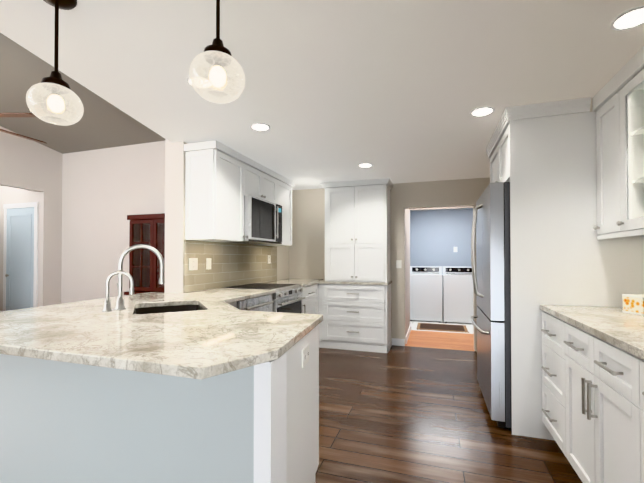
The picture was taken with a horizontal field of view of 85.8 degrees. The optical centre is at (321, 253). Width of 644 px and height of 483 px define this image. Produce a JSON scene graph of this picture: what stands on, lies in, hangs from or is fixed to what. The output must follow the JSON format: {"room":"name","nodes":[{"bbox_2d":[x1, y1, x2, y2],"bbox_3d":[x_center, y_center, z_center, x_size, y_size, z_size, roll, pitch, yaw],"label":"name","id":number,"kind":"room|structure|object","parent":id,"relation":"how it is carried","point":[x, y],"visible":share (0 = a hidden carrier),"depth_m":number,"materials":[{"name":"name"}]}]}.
{"room":"kitchen","nodes":[
{"label":"kitchen","id":0,"kind":"room"},
{"bbox_2d":[0,186,37,311],"bbox_3d":[-4.865,0.018,4.871,1.300,2.600,0.995,0,-1,18],"label":"wall","id":1,"kind":"structure","parent":0,"point":[9,195],"depth_m":5.25,"materials":[{"name":"paint"}]},
{"bbox_2d":[3,202,38,310],"bbox_3d":[-4.462,0.286,5.103,0.740,2.070,0.054,0,-1,18],"label":"door","id":2,"kind":"structure","parent":1,"relation":"attached to","point":[20,268],"depth_m":5.11,"materials":[{"name":"white wood"}]},
{"bbox_2d":[0,126,62,306],"bbox_3d":[-4.998,-0.715,2.181,0.120,4.000,6.730,0,-1,18],"label":"wall","id":3,"kind":"structure","parent":0,"point":[27,164],"depth_m":5.01,"materials":[{"name":"white paint"}]},
{"bbox_2d":[0,33,164,153],"bbox_3d":[-2.716,-2.145,1.455,4.920,1.204,6.730,0,-1,18],"label":"ceiling","id":4,"kind":"structure","parent":0,"point":[102,123],"depth_m":4.20,"materials":[{"name":"paint"}]},
{"bbox_2d":[0,113,46,143],"bbox_3d":[-2.775,-1.397,2.653,1.274,1.036,1.221,0,-1,18],"label":"ceiling fan","id":5,"kind":"object","parent":4,"relation":"hanging from","point":[17,115],"visible":0.76,"depth_m":2.63,"materials":[{"name":"brown wood"}]},
{"bbox_2d":[61,141,164,303],"bbox_3d":[-2.517,-0.332,4.844,2.944,3.300,0.120,0,-1,18],"label":"wall","id":6,"kind":"structure","parent":0,"point":[106,192],"depth_m":4.99,"materials":[{"name":"white paint"}]},
{"bbox_2d":[0,354,253,482],"bbox_3d":[-1.082,0.829,1.562,1.858,0.898,0.117,0,-1,18],"label":"wall","id":7,"kind":"structure","parent":0,"point":[63,422],"depth_m":1.39,"materials":[{"name":"white paint"}]},
{"bbox_2d":[254,352,286,482],"bbox_3d":[-0.189,0.825,1.266,0.070,0.898,0.133,0,-1,18],"label":"trim","id":8,"kind":"structure","parent":7,"relation":"attached to","point":[270,421],"depth_m":1.22,"materials":[{"name":"white wood"}]},
{"bbox_2d":[165,139,183,292],"bbox_3d":[-1.004,-0.087,4.403,0.206,2.800,2.456,0,-1,18],"label":"wall","id":9,"kind":"structure","parent":0,"point":[174,175],"depth_m":3.24,"materials":[{"name":"white paint"}]},
{"bbox_2d":[183,142,288,292],"bbox_3d":[-1.000,0.103,4.402,0.200,2.420,2.450,0,-1,18],"label":"wall","id":10,"kind":"structure","parent":0,"point":[282,262],"depth_m":5.20,"materials":[{"name":"beige paint"}]},
{"bbox_2d":[184,144,247,241],"bbox_3d":[-1.043,-0.556,3.419,0.328,0.853,0.502,0,-1,18],"label":"upper cabinet","id":11,"kind":"object","parent":10,"relation":"attached to","point":[221,180],"depth_m":3.22,"materials":[{"name":"white wood"}]},
{"bbox_2d":[183,240,276,292],"bbox_3d":[-0.971,0.127,4.146,0.010,0.491,1.978,0,-1,18],"label":"backsplash","id":12,"kind":"structure","parent":10,"relation":"attached to","point":[233,264],"depth_m":3.85,"materials":[{"name":"tile"}]},
{"bbox_2d":[189,258,197,269],"bbox_3d":[-1.231,0.099,3.315,0.008,0.115,0.120,0,-1,18],"label":"outlet","id":13,"kind":"object","parent":12,"relation":"attached to","point":[193,263],"visible":1,"depth_m":3.31,"materials":[{"name":"white plastic"}]},
{"bbox_2d":[206,258,210,269],"bbox_3d":[-1.156,0.102,3.543,0.009,0.115,0.075,0,-1,18],"label":"light switch","id":14,"kind":"object","parent":12,"relation":"attached to","point":[208,263],"visible":1,"depth_m":3.53,"materials":[{"name":"white plastic"}]},
{"bbox_2d":[248,160,279,204],"bbox_3d":[-0.845,-0.791,4.031,0.328,0.368,0.780,0,-1,18],"label":"upper cabinet","id":15,"kind":"object","parent":10,"relation":"attached to","point":[263,184],"depth_m":4.00,"materials":[{"name":"white wood"}]},
{"bbox_2d":[231,195,281,243],"bbox_3d":[-0.782,-0.365,4.006,0.435,0.475,0.776,0,-1,18],"label":"microwave","id":16,"kind":"object","parent":15,"relation":"attached to","point":[262,221],"visible":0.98,"depth_m":3.82,"materials":[{"name":"silver metal"}]},
{"bbox_2d":[253,176,291,245],"bbox_3d":[-0.646,-0.541,4.637,0.328,0.853,0.500,0,-1,18],"label":"upper cabinet","id":17,"kind":"object","parent":10,"relation":"attached to","point":[285,185],"depth_m":4.66,"materials":[{"name":"white wood"}]},
{"bbox_2d":[0,0,643,189],"bbox_3d":[-0.067,-1.106,1.284,3.915,0.080,8.070,0,-1,18],"label":"ceiling","id":18,"kind":"structure","parent":0,"point":[396,91],"depth_m":1.97,"materials":[{"name":"paint"}]},
{"bbox_2d":[26,0,83,125],"bbox_3d":[-1.088,-0.803,1.419,0.188,0.520,0.188,0,-1,18],"label":"pendant light","id":19,"kind":"object","parent":18,"relation":"hanging from","point":[55,86],"visible":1,"depth_m":1.40,"materials":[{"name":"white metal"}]},
{"bbox_2d":[187,77,211,86],"bbox_3d":[-0.744,-1.051,2.129,0.164,0.006,0.164,0,-1,18],"label":"recessed light","id":20,"kind":"object","parent":18,"relation":"in","point":[188,81],"visible":0.19,"depth_m":2.12,"materials":[{"name":"white"}]},
{"bbox_2d":[189,0,244,103],"bbox_3d":[-0.363,-0.806,1.209,0.188,0.520,0.188,0,-1,18],"label":"pendant light","id":21,"kind":"object","parent":18,"relation":"hanging from","point":[218,57],"visible":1,"depth_m":1.17,"materials":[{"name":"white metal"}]},
{"bbox_2d":[250,123,269,130],"bbox_3d":[-0.507,-1.042,2.853,0.164,0.006,0.164,0,-1,18],"label":"recessed light","id":22,"kind":"object","parent":18,"relation":"in","point":[260,126],"visible":1,"depth_m":2.84,"materials":[{"name":"white"}]},
{"bbox_2d":[358,163,371,166],"bbox_3d":[0.504,-1.028,4.031,0.164,0.006,0.164,0,-1,18],"label":"recessed light","id":23,"kind":"object","parent":18,"relation":"in","point":[365,165],"visible":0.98,"depth_m":4.04,"materials":[{"name":"white"}]},
{"bbox_2d":[470,107,494,116],"bbox_3d":[1.181,-1.046,2.554,0.164,0.006,0.164,0,-1,18],"label":"recessed light","id":24,"kind":"object","parent":18,"relation":"in","point":[481,111],"visible":1,"depth_m":2.55,"materials":[{"name":"white glass"}]},
{"bbox_2d":[610,5,643,30],"bbox_3d":[1.401,-1.058,1.558,0.164,0.006,0.164,0,-1,18],"label":"recessed light","id":25,"kind":"object","parent":18,"relation":"in","point":[631,18],"visible":1,"depth_m":1.57,"materials":[{"name":"white"}]},
{"bbox_2d":[289,177,489,350],"bbox_3d":[1.164,0.111,5.049,3.915,2.420,0.120,0,-1,18],"label":"wall","id":26,"kind":"structure","parent":0,"point":[307,254],"depth_m":5.02,"materials":[{"name":"beige paint"}]},
{"bbox_2d":[396,260,401,267],"bbox_3d":[1.108,0.150,4.997,0.075,0.115,0.009,0,-1,18],"label":"light switch","id":27,"kind":"object","parent":26,"relation":"attached to","point":[398,263],"visible":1,"depth_m":4.99,"materials":[{"name":"white plastic"}]},
{"bbox_2d":[405,206,472,336],"bbox_3d":[2.536,0.126,6.321,2.095,2.420,3.150,0,-1,18],"label":"wall","id":28,"kind":"structure","parent":0,"point":[434,236],"depth_m":7.77,"materials":[{"name":"blue paint"}]},
{"bbox_2d":[392,324,410,345],"bbox_3d":[1.281,1.276,5.531,0.199,0.100,1.164,0,-1,18],"label":"baseboard","id":29,"kind":"structure","parent":28,"relation":"attached to","point":[399,342],"depth_m":5.00,"materials":[{"name":"white wood"}]},
{"bbox_2d":[315,314,582,482],"bbox_3d":[0.407,1.323,2.756,3.945,0.060,11.220,0,-1,18],"label":"floor","id":30,"kind":"structure","parent":0,"point":[402,414],"depth_m":2.62,"materials":[{"name":"brown wood"}]},
{"bbox_2d":[0,288,322,482],"bbox_3d":[-0.847,0.821,2.418,2.055,0.935,2.368,0,-1,18],"label":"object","id":31,"kind":"structure","parent":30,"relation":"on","point":[203,334],"depth_m":1.54,"materials":[{"name":"white stone"}]},
{"bbox_2d":[0,288,322,379],"bbox_3d":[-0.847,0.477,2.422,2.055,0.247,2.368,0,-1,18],"label":"countertop","id":32,"kind":"structure","parent":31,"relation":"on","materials":[{"name":"stone"}]},
{"bbox_2d":[102,271,133,311],"bbox_3d":[-1.260,0.226,2.131,0.133,0.245,0.144,0,-1,18],"label":"filter faucet","id":33,"kind":"object","parent":32,"relation":"on","point":[107,305],"visible":1,"depth_m":2.11,"materials":[{"name":"silver metal"}]},
{"bbox_2d":[114,244,164,309],"bbox_3d":[-1.194,0.144,2.253,0.241,0.413,0.221,0,-1,18],"label":"kitchen faucet","id":34,"kind":"object","parent":32,"relation":"on","point":[119,302],"visible":1,"depth_m":2.21,"materials":[{"name":"silver metal"}]},
{"bbox_2d":[302,344,308,367],"bbox_3d":[-0.076,0.479,1.631,0.008,0.080,0.125,0,-1,11],"label":"outlet","id":35,"kind":"object","parent":31,"relation":"attached to","point":[305,355],"visible":1,"depth_m":1.61,"materials":[{"name":"white plastic"}]},
{"bbox_2d":[237,294,273,311],"bbox_3d":[-0.879,0.850,3.276,0.690,0.897,0.594,0,-1,18],"label":"base cabinet","id":36,"kind":"object","parent":30,"relation":"on","point":[262,303],"visible":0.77,"depth_m":3.18,"materials":[{"name":"white wood"}]},
{"bbox_2d":[224,283,304,312],"bbox_3d":[-0.638,0.839,3.997,0.701,0.937,0.758,0,-1,18],"label":"range","id":37,"kind":"object","parent":30,"relation":"on","point":[287,298],"visible":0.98,"depth_m":3.91,"materials":[{"name":"silver metal"}]},
{"bbox_2d":[260,278,323,340],"bbox_3d":[-0.367,0.851,4.891,0.684,0.935,1.106,0,-1,18],"label":"base cabinet","id":38,"kind":"object","parent":30,"relation":"on","point":[310,295],"visible":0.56,"depth_m":4.62,"materials":[{"name":"white wood"}]},
{"bbox_2d":[318,178,392,352],"bbox_3d":[0.471,0.162,4.942,1.027,2.315,0.507,0,-1,18],"label":"pantry cabinet","id":39,"kind":"object","parent":30,"relation":"on","point":[354,298],"visible":0.96,"depth_m":4.75,"materials":[{"name":"white wood"}]},
{"bbox_2d":[410,266,441,321],"bbox_3d":[2.140,0.807,7.173,0.650,1.080,0.680,0,-1,18],"label":"washer","id":40,"kind":"object","parent":30,"relation":"on","point":[425,293],"visible":0.98,"depth_m":6.86,"materials":[{"name":"white metal"}]},
{"bbox_2d":[417,323,468,332],"bbox_3d":[2.172,1.329,6.273,0.863,0.013,0.660,0,-1,18],"label":"rug","id":41,"kind":"object","parent":30,"relation":"on","point":[442,327],"visible":1,"depth_m":6.22,"materials":[{"name":"brown fabric"}]},
{"bbox_2d":[443,266,473,322],"bbox_3d":[2.777,0.804,6.965,0.650,1.080,0.680,0,-1,18],"label":"dryer","id":42,"kind":"object","parent":30,"relation":"on","point":[458,307],"visible":0.73,"depth_m":6.67,"materials":[{"name":"white metal"}]},
{"bbox_2d":[471,182,511,430],"bbox_3d":[1.806,0.386,2.856,1.054,1.815,0.925,0,-1,18],"label":"refrigerator","id":43,"kind":"object","parent":30,"relation":"on","point":[491,272],"visible":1,"depth_m":2.55,"materials":[{"name":"grey metal"}]},
{"bbox_2d":[540,308,559,446],"bbox_3d":[1.772,0.835,2.067,0.673,0.900,0.517,0,-1,18],"label":"base cabinet","id":44,"kind":"object","parent":30,"relation":"on","point":[550,329],"depth_m":2.23,"materials":[{"name":"white wood"}]},
{"bbox_2d":[486,97,643,439],"bbox_3d":[1.898,0.124,2.813,0.892,2.338,1.016,0,-1,18],"label":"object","id":45,"kind":"object","parent":30,"relation":"on","point":[543,160],"visible":0.56,"depth_m":2.42,"materials":[{"name":"white wood"}]},
{"bbox_2d":[560,320,623,482],"bbox_3d":[1.583,0.827,1.487,0.673,0.900,0.817,0,-1,18],"label":"base cabinet","id":46,"kind":"object","parent":30,"relation":"on","point":[592,367],"depth_m":1.64,"materials":[{"name":"white wood"}]},
{"bbox_2d":[540,304,643,355],"bbox_3d":[1.538,0.358,1.369,0.683,0.036,2.000,0,-1,18],"label":"countertop","id":47,"kind":"structure","parent":46,"relation":"on","point":[626,330],"depth_m":1.77,"materials":[{"name":"beige stone"}]},
{"bbox_2d":[622,294,643,315],"bbox_3d":[1.919,0.277,2.013,0.252,0.140,0.122,0,-1,-4],"label":"tissue box","id":48,"kind":"object","parent":47,"relation":"on","point":[633,303],"visible":1,"depth_m":2.00,"materials":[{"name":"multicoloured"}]},
{"bbox_2d":[624,348,643,482],"bbox_3d":[1.367,0.819,0.823,0.673,0.900,0.807,0,-1,18],"label":"base cabinet","id":49,"kind":"object","parent":30,"relation":"on","point":[633,362],"depth_m":1.30,"materials":[{"name":"white wood"}]},
{"bbox_3d":[-3.609,1.310,1.704,3.040,0.060,6.730,0,-1,18],"label":"floor","id":50,"kind":"structure","parent":0,"visible":0},
{"bbox_2d":[124,213,164,294],"bbox_3d":[-2.035,0.412,4.368,0.810,1.800,0.430,0,-1,18],"label":"hutch","id":51,"kind":"object","parent":50,"relation":"on","point":[144,263],"visible":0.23,"depth_m":4.29,"materials":[{"name":"red wood"}]},
{"bbox_3d":[1.719,0.056,0.625,0.120,2.420,7.950,0,-1,18],"label":"wall","id":52,"kind":"structure","parent":0,"visible":0},
{"bbox_2d":[592,74,643,233],"bbox_3d":[1.943,-0.566,2.104,0.324,0.844,0.372,0,-1,18],"label":"upper cabinet","id":53,"kind":"object","parent":52,"relation":"attached to","point":[618,102],"depth_m":2.02,"materials":[{"name":"white wood"}]}
]}

